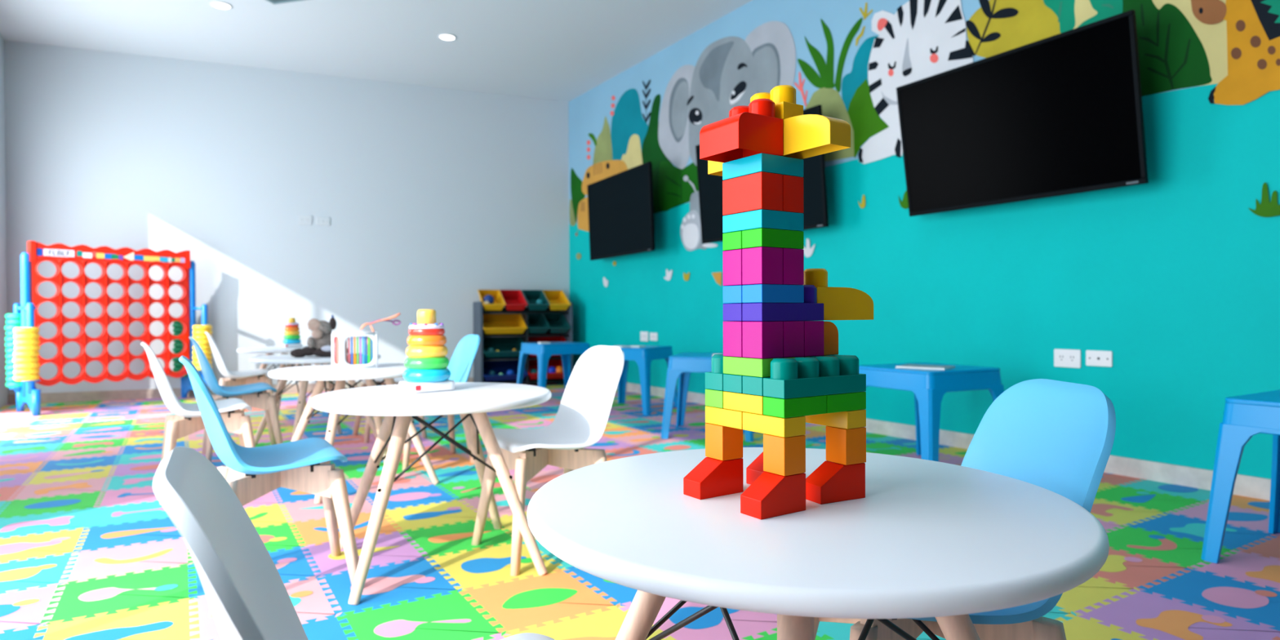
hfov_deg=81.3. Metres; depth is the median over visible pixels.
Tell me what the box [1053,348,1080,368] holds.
wall socket
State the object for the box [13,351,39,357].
disc
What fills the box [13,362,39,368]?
disc
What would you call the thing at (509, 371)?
ball
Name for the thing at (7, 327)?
disc
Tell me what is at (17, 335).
disc
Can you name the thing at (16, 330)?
disc
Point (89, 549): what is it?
floor
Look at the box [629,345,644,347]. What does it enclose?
folded paper
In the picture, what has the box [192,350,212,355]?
disc
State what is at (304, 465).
chair
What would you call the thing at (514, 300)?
bin
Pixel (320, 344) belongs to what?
plush animal
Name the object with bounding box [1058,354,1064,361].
outlet
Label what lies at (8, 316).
disc
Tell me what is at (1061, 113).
television
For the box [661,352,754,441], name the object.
side table
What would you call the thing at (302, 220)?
wall socket
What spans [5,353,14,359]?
disc
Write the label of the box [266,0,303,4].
ceiling vent
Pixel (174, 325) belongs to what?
disc
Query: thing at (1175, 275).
wall
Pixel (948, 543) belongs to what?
round table
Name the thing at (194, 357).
disc
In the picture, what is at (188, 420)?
chair
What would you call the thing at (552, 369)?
ball
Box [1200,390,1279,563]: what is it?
side table
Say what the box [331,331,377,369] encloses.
cube
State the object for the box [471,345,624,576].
chair
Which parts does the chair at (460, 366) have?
leg, leg, leg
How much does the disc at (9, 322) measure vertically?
0.040 m
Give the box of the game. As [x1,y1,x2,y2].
[8,240,208,416]
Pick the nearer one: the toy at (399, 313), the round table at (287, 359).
the toy at (399, 313)
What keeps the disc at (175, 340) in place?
on the disc at (175, 344)
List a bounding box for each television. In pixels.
[586,161,655,260]
[695,104,828,244]
[896,9,1148,216]
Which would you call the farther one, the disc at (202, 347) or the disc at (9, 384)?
the disc at (202, 347)
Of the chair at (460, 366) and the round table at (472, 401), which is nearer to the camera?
the round table at (472, 401)
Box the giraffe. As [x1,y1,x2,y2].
[683,84,873,519]
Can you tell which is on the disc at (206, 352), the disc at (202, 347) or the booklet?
the disc at (202, 347)
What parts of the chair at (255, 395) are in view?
leg, leg, leg, leg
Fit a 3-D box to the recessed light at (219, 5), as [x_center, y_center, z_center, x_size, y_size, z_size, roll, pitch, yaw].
[-2.891,-2.170,5.144,0.136,0.007,0.136,-1,1,-32]
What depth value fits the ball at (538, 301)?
7.09 m
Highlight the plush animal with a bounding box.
[289,315,347,357]
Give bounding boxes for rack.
[472,301,573,384]
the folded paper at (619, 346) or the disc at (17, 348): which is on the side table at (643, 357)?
the folded paper at (619, 346)
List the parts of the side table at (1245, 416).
leg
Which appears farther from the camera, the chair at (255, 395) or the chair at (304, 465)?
the chair at (255, 395)
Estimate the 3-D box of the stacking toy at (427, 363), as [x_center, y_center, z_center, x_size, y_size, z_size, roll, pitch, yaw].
[-0.604,0.084,2.112,0.135,0.228,0.131,-1,1,-42]
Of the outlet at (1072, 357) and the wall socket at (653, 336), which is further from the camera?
the wall socket at (653, 336)
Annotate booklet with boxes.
[895,364,955,369]
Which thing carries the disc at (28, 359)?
on the disc at (33, 365)
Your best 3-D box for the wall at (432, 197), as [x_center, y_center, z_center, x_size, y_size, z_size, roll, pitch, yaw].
[-2.975,-0.759,6.657,5.150,2.895,0.100,0,1,-23]
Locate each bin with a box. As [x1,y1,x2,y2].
[477,289,506,310]
[482,314,527,333]
[483,334,524,357]
[483,357,527,381]
[499,289,527,310]
[521,289,550,310]
[527,314,550,333]
[528,334,566,356]
[528,356,564,379]
[542,289,570,310]
[543,313,570,333]
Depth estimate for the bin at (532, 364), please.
7.27 m
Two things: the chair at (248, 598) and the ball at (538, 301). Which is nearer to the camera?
the chair at (248, 598)
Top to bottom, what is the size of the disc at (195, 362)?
0.040 m
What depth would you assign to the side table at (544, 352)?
5.94 m
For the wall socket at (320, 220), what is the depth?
6.65 m
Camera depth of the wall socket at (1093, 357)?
3.19 m
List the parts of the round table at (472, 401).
leg, leg, leg, leg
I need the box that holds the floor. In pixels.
[0,382,1279,639]
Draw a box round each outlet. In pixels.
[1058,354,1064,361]
[1069,355,1075,362]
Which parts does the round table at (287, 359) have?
leg, leg, leg, leg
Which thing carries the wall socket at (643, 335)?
attached to the wall at (1175, 275)
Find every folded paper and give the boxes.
[537,342,550,343]
[616,345,629,347]
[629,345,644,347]
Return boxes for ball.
[483,294,493,303]
[488,370,495,375]
[506,368,513,374]
[530,368,537,373]
[536,298,542,303]
[547,366,555,373]
[555,366,563,373]
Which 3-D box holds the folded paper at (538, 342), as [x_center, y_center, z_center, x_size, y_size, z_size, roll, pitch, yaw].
[-0.765,0.182,5.941,0.080,0.012,0.060,-1,1,-32]
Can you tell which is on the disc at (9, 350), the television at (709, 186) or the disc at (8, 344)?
the disc at (8, 344)
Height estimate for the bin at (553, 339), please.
0.198 m
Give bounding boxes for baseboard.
[8,377,473,404]
[616,382,1271,500]
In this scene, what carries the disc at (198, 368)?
on the game
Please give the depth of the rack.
7.06 m
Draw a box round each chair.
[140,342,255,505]
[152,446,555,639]
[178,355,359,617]
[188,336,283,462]
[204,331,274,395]
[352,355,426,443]
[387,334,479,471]
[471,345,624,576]
[813,378,1115,639]
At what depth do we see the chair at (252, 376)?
4.51 m
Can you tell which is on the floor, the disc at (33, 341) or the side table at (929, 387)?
the side table at (929, 387)
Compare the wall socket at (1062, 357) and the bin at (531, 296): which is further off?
the bin at (531, 296)
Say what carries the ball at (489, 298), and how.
in the bin at (499, 303)
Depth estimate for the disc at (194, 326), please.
5.93 m
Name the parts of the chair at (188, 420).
leg, leg, seat mount, leg, leg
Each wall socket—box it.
[297,215,311,225]
[316,217,329,225]
[640,331,648,341]
[649,332,657,341]
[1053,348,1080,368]
[1085,350,1112,367]
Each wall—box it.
[0,34,8,408]
[4,40,569,394]
[568,0,1279,479]
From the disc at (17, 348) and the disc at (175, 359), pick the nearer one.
the disc at (17, 348)
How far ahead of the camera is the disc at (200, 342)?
5.93 m
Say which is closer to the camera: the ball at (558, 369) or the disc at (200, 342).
the disc at (200, 342)
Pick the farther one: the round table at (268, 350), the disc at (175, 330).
the disc at (175, 330)
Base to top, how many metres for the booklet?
0.008 m
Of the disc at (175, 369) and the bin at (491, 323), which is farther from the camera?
the bin at (491, 323)
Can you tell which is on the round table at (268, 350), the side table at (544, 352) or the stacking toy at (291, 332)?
the stacking toy at (291, 332)
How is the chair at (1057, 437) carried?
on the floor
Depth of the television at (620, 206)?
6.22 m
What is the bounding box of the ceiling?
[0,0,751,102]
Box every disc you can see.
[4,313,21,319]
[4,324,21,330]
[4,336,15,342]
[4,342,15,347]
[4,347,15,353]
[4,364,15,370]
[5,319,21,324]
[5,330,15,336]
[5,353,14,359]
[5,359,15,364]
[5,370,15,376]
[5,376,21,382]
[5,381,22,387]
[13,327,39,333]
[13,333,39,339]
[13,338,39,345]
[13,344,39,351]
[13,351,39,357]
[13,356,39,363]
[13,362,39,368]
[13,368,39,375]
[13,373,39,381]
[172,323,182,328]
[172,347,182,352]
[172,357,181,362]
[173,328,182,333]
[173,338,182,342]
[173,342,182,347]
[173,362,183,367]
[173,367,182,372]
[191,355,212,359]
[191,360,212,365]
[192,324,212,329]
[192,329,212,335]
[192,334,212,340]
[192,344,211,350]
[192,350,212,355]
[195,339,209,345]
[195,364,212,370]
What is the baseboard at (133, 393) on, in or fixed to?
attached to the wall at (432, 197)
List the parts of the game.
post, foot panel, post, foot panel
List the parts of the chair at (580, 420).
leg, leg, seat mount, leg, leg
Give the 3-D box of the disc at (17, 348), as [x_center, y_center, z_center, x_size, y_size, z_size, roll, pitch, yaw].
[-4.184,0.191,5.091,0.138,0.040,0.138,-1,1,-32]
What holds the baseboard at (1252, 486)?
attached to the wall at (1175, 275)
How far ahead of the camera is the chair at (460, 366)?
3.58 m
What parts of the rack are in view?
panel, rail, rail, rail, rail, panel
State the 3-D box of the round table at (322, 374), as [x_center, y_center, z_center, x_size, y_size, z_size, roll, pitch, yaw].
[-1.152,0.431,3.024,0.636,0.472,0.636,-1,1,-37]
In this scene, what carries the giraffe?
on the round table at (948, 543)
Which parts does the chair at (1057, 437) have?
leg, leg, leg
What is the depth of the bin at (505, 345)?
7.12 m
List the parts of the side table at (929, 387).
leg, leg, leg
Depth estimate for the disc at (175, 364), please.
6.10 m
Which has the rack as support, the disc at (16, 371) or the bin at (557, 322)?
the bin at (557, 322)
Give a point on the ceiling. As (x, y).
(553, 50)
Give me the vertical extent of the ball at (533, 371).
0.064 m
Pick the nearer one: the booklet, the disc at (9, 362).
the booklet
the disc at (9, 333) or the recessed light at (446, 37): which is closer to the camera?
the disc at (9, 333)
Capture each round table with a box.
[236,345,344,416]
[248,352,380,444]
[267,363,439,503]
[310,382,551,604]
[526,447,1109,639]
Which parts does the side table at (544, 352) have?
leg, leg, leg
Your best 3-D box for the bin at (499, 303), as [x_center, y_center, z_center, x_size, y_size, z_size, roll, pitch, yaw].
[-1.394,-0.188,6.983,0.210,0.198,0.312,0,1,-23]
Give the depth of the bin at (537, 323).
7.21 m
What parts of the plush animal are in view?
leg, arm, leg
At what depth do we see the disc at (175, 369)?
6.09 m
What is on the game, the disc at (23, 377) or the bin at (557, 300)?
the disc at (23, 377)
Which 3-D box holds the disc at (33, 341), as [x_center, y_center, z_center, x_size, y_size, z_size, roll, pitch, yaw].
[-4.185,0.151,5.090,0.138,0.040,0.138,-1,1,-32]
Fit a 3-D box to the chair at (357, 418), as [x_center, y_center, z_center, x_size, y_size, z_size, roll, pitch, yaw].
[-1.386,0.361,4.198,0.389,0.585,0.332,-1,1,-32]
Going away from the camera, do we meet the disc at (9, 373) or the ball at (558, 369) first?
the disc at (9, 373)
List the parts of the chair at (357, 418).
leg, leg, leg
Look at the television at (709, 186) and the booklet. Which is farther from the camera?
the television at (709, 186)
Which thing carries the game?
on the floor
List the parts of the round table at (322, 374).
leg, leg, leg, leg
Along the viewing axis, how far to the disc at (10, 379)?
5.24 m
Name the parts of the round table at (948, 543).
leg, leg, leg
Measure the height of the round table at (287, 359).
0.472 m
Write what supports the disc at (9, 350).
on the disc at (9, 356)
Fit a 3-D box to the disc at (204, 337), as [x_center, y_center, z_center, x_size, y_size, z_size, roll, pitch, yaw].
[-3.516,0.140,5.988,0.138,0.040,0.138,-1,1,-32]
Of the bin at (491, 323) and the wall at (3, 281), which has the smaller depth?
the wall at (3, 281)
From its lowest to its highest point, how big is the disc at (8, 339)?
0.040 m
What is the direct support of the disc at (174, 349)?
on the disc
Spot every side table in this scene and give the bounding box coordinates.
[516,341,590,389]
[612,345,677,414]
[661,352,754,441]
[858,362,1004,462]
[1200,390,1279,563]
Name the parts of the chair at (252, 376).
leg, leg, leg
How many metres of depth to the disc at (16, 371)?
5.04 m
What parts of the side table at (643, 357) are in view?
leg, leg, leg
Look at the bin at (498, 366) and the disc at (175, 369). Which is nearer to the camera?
the disc at (175, 369)
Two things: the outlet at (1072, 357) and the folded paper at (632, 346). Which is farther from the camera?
the folded paper at (632, 346)
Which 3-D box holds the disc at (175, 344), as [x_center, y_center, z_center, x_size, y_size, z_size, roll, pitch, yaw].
[-3.772,0.205,6.153,0.138,0.040,0.138,-1,1,-32]
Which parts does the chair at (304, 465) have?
leg, leg, seat mount, seat mount, leg, leg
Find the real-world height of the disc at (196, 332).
0.040 m
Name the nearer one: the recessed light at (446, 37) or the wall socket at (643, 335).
the recessed light at (446, 37)
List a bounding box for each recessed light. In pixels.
[209,0,232,9]
[438,33,456,40]
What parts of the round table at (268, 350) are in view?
leg, leg, leg, leg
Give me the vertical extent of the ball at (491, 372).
0.056 m
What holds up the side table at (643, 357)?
on the floor
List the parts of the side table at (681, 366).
leg, leg, leg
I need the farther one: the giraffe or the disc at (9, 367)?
the disc at (9, 367)
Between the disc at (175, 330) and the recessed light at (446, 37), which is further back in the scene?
the disc at (175, 330)
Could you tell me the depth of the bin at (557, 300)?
7.30 m
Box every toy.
[281,317,302,346]
[360,312,400,331]
[399,309,454,392]

